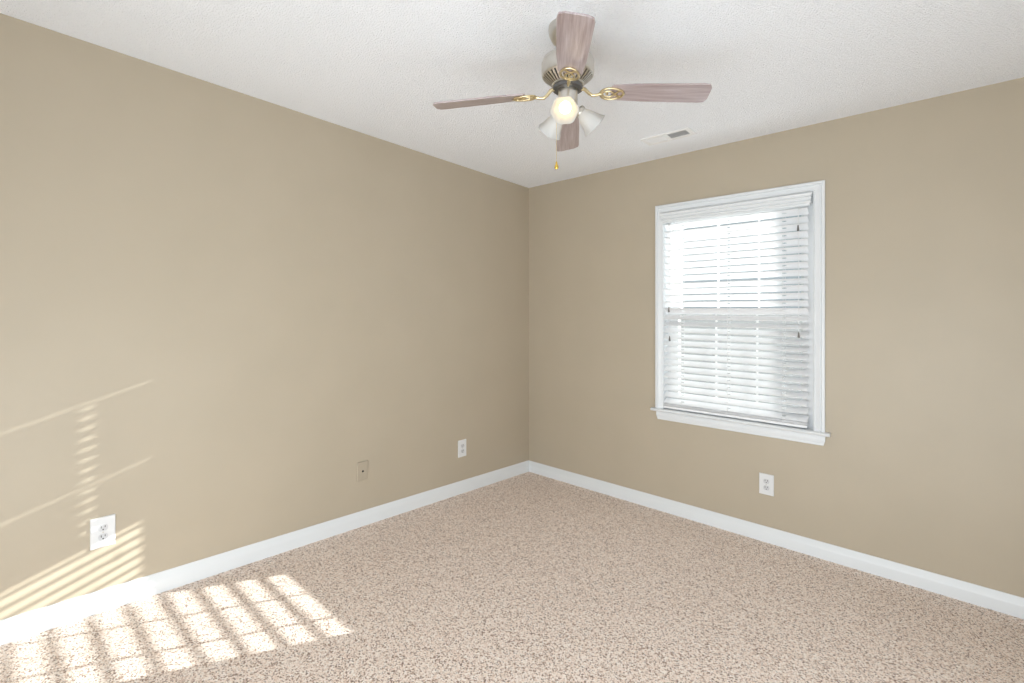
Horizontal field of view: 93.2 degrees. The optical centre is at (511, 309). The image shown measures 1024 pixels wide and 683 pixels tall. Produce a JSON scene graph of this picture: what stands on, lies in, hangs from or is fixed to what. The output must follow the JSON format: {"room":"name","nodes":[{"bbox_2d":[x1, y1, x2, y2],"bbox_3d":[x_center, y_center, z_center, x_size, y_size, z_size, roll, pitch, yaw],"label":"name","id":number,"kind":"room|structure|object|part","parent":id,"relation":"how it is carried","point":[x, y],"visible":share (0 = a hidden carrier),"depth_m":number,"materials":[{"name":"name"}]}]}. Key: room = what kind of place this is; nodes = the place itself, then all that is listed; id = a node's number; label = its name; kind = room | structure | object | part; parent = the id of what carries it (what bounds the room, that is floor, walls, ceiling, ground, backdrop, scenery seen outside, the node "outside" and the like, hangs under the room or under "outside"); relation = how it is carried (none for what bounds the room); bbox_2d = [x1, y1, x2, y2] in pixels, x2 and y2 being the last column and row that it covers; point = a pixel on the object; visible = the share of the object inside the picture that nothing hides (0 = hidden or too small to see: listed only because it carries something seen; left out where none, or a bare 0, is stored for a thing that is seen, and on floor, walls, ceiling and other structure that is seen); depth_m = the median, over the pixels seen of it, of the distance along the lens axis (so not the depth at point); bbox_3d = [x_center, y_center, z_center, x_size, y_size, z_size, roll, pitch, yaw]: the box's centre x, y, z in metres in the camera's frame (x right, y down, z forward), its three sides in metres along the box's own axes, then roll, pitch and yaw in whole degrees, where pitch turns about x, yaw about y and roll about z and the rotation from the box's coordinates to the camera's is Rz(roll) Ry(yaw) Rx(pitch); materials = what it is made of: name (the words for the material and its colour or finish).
{"room":"empty bedroom","nodes":[
{"label":"empty bedroom","id":0,"kind":"room"},
{"bbox_2d":[0,13,528,619],"bbox_3d":[-1.251,0.096,2.796,0.200,3.200,4.400,0,0,43],"label":"wall","id":1,"kind":"structure","parent":0,"point":[218,304],"depth_m":2.41,"materials":[{"name":"beige paint"}]},
{"bbox_2d":[90,514,115,550],"bbox_3d":[-1.762,0.959,2.087,0.009,0.130,0.084,0,0,43],"label":"wall outlet","id":2,"kind":"object","parent":1,"relation":"attached to","point":[102,529],"visible":1,"depth_m":2.08,"materials":[{"name":"white plastic"}]},
{"bbox_2d":[98,533,107,540],"bbox_3d":[-1.760,0.978,2.085,0.002,0.027,0.033,0,0,43],"label":"receptacle","id":3,"kind":"object","parent":2,"relation":"attached to","point":[101,536],"depth_m":2.08,"materials":[{"name":"grey plastic"}]},
{"bbox_2d":[98,524,107,531],"bbox_3d":[-1.760,0.939,2.085,0.002,0.027,0.033,0,0,43],"label":"receptacle","id":4,"kind":"object","parent":2,"relation":"attached to","point":[101,527],"depth_m":2.08,"materials":[{"name":"grey plastic"}]},
{"bbox_2d":[0,460,528,645],"bbox_3d":[-1.188,1.284,2.705,0.017,0.224,3.950,0,0,43],"label":"baseboard","id":5,"kind":"structure","parent":1,"relation":"attached to","point":[20,626],"depth_m":2.40,"materials":[{"name":"white paint"}]},
{"bbox_2d":[357,460,367,481],"bbox_3d":[-0.923,1.000,2.995,0.014,0.117,0.072,0,0,43],"label":"cable plate","id":6,"kind":"object","parent":1,"relation":"attached to","point":[362,467],"visible":1,"depth_m":2.99,"materials":[{"name":"beige plastic"}]},
{"bbox_2d":[458,439,465,457],"bbox_3d":[-0.369,1.032,3.600,0.009,0.124,0.078,0,0,43],"label":"wall outlet","id":7,"kind":"object","parent":1,"relation":"attached to","point":[462,443],"visible":1,"depth_m":3.59,"materials":[{"name":"white plastic"}]},
{"bbox_2d":[0,472,1023,682],"bbox_3d":[0.074,1.424,1.542,3.450,0.324,3.950,0,0,43],"label":"floor","id":8,"kind":"structure","parent":0,"point":[528,577],"depth_m":2.10,"materials":[{"name":"beige carpet"}]},
{"bbox_2d":[0,0,1023,187],"bbox_3d":[0.074,-1.206,1.542,3.450,0.324,3.950,0,0,43],"label":"ceiling","id":9,"kind":"structure","parent":0,"point":[375,68],"depth_m":2.09,"materials":[{"name":"white paint"}]},
{"bbox_2d":[433,11,711,168],"bbox_3d":[0.221,-0.821,1.874,0.806,0.553,0.821,0,0,-39],"label":"ceiling fan","id":10,"kind":"object","parent":9,"relation":"hanging from","point":[567,68],"visible":1,"depth_m":1.83,"materials":[{"name":"brown wood"}]},
{"bbox_3d":[-0.128,-0.824,1.919,0.365,0.006,0.112,-3,11,6],"label":"blade","id":11,"kind":"part","parent":10,"relation":"part of","materials":[{"name":"brown wood"}]},
{"bbox_3d":[0.169,-0.739,1.965,0.110,0.104,0.103,0,0,43],"label":"lamp shade","id":12,"kind":"part","parent":10,"relation":"part of","materials":[{"name":"white glass"}]},
{"bbox_3d":[0.179,-0.672,1.880,0.015,0.195,0.002,0,0,0],"label":"pull chain","id":13,"kind":"part","parent":10,"relation":"part of","materials":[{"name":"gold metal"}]},
{"bbox_3d":[0.201,-0.739,1.778,0.097,0.104,0.108,0,0,43],"label":"lamp shade","id":14,"kind":"part","parent":10,"relation":"part of","materials":[{"name":"white glass"}]},
{"bbox_3d":[0.201,-0.753,1.799,0.050,0.059,0.061,0,0,43],"label":"light bulb","id":15,"kind":"part","parent":10,"relation":"part of","materials":[{"name":"white glass"}]},
{"bbox_3d":[0.255,-0.812,2.224,0.112,0.006,0.365,-11,-7,5],"label":"blade","id":16,"kind":"part","parent":10,"relation":"part of","materials":[{"name":"brown wood"}]},
{"bbox_3d":[0.193,-0.832,1.533,0.112,0.006,0.365,11,3,3],"label":"blade","id":17,"kind":"part","parent":10,"relation":"part of","materials":[{"name":"brown wood"}]},
{"bbox_3d":[0.317,-0.739,1.904,0.097,0.104,0.108,0,0,43],"label":"lamp shade","id":18,"kind":"part","parent":10,"relation":"part of","materials":[{"name":"white glass"}]},
{"bbox_3d":[0.561,-0.824,1.841,0.365,0.006,0.112,3,-11,6],"label":"blade","id":19,"kind":"part","parent":10,"relation":"part of","materials":[{"name":"brown wood"}]},
{"bbox_2d":[640,127,696,145],"bbox_3d":[0.948,-1.050,2.950,0.305,0.010,0.128,0,-2,43],"label":"ceiling vent","id":20,"kind":"object","parent":9,"relation":"in","point":[684,132],"visible":1,"depth_m":2.94,"materials":[{"name":"white metal"}]},
{"bbox_2d":[529,77,1023,597],"bbox_3d":[1.497,0.096,3.087,3.450,3.200,0.250,0,0,43],"label":"wall","id":21,"kind":"structure","parent":0,"point":[921,464],"depth_m":2.57,"materials":[{"name":"beige paint"}]},
{"bbox_2d":[650,180,830,445],"bbox_3d":[1.414,0.020,3.075,1.054,1.474,0.199,0,0,43],"label":"window","id":22,"kind":"structure","parent":21,"relation":"in","point":[815,434],"depth_m":2.86,"materials":[{"name":"white paint"}]},
{"bbox_2d":[660,192,812,427],"bbox_3d":[1.368,0.009,3.039,0.904,1.330,0.090,0,0,43],"label":"window blind","id":23,"kind":"object","parent":22,"relation":"attached to","point":[804,199],"visible":1,"depth_m":3.00,"materials":[{"name":"white plastic"}]},
{"bbox_3d":[1.068,-0.202,3.272,0.002,0.774,0.016,0,0,43],"label":"tilt cord","id":24,"kind":"part","parent":23,"relation":"part of","materials":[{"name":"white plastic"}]},
{"bbox_3d":[1.366,0.026,3.053,0.002,1.280,0.051,0,0,43],"label":"ladder cord","id":25,"kind":"part","parent":23,"relation":"part of","materials":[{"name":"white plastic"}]},
{"bbox_3d":[1.371,0.665,3.049,0.858,0.017,0.052,0,0,43],"label":"rail","id":26,"kind":"part","parent":23,"relation":"part of","materials":[{"name":"white"}]},
{"bbox_3d":[1.631,-0.228,2.753,0.002,0.724,0.016,0,0,43],"label":"lift cord","id":27,"kind":"part","parent":23,"relation":"part of","materials":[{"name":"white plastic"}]},
{"bbox_3d":[1.448,0.009,3.113,0.894,1.343,0.093,0,0,43],"label":"frame","id":28,"kind":"part","parent":22,"relation":"part of","materials":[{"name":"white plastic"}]},
{"bbox_3d":[1.433,0.322,3.097,0.838,0.657,0.035,0,0,43],"label":"sash","id":29,"kind":"part","parent":22,"relation":"part of","materials":[{"name":"white plastic"}]},
{"bbox_3d":[1.460,-0.299,3.127,0.838,0.666,0.035,0,0,43],"label":"sash","id":30,"kind":"part","parent":22,"relation":"part of","materials":[{"name":"white plastic"}]},
{"bbox_2d":[759,472,773,495],"bbox_3d":[1.518,1.044,2.890,0.080,0.123,0.009,0,0,43],"label":"wall outlet","id":31,"kind":"object","parent":21,"relation":"attached to","point":[766,481],"visible":1,"depth_m":2.89,"materials":[{"name":"white plastic"}]},
{"bbox_2d":[529,461,1023,618],"bbox_3d":[1.406,1.346,2.989,3.450,0.100,0.017,0,0,43],"label":"baseboard","id":32,"kind":"structure","parent":21,"relation":"attached to","point":[1009,604],"depth_m":2.72,"materials":[{"name":"white paint"}]},
{"label":"outside","id":33,"kind":"structure","parent":0,"visible":0},
{"bbox_2d":[680,314,800,406],"bbox_3d":[69.437,2.046,76.463,184.000,0.200,199.750,0,0,43],"label":"ground","id":34,"kind":"structure","parent":33,"point":[733,321],"depth_m":21.93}
]}

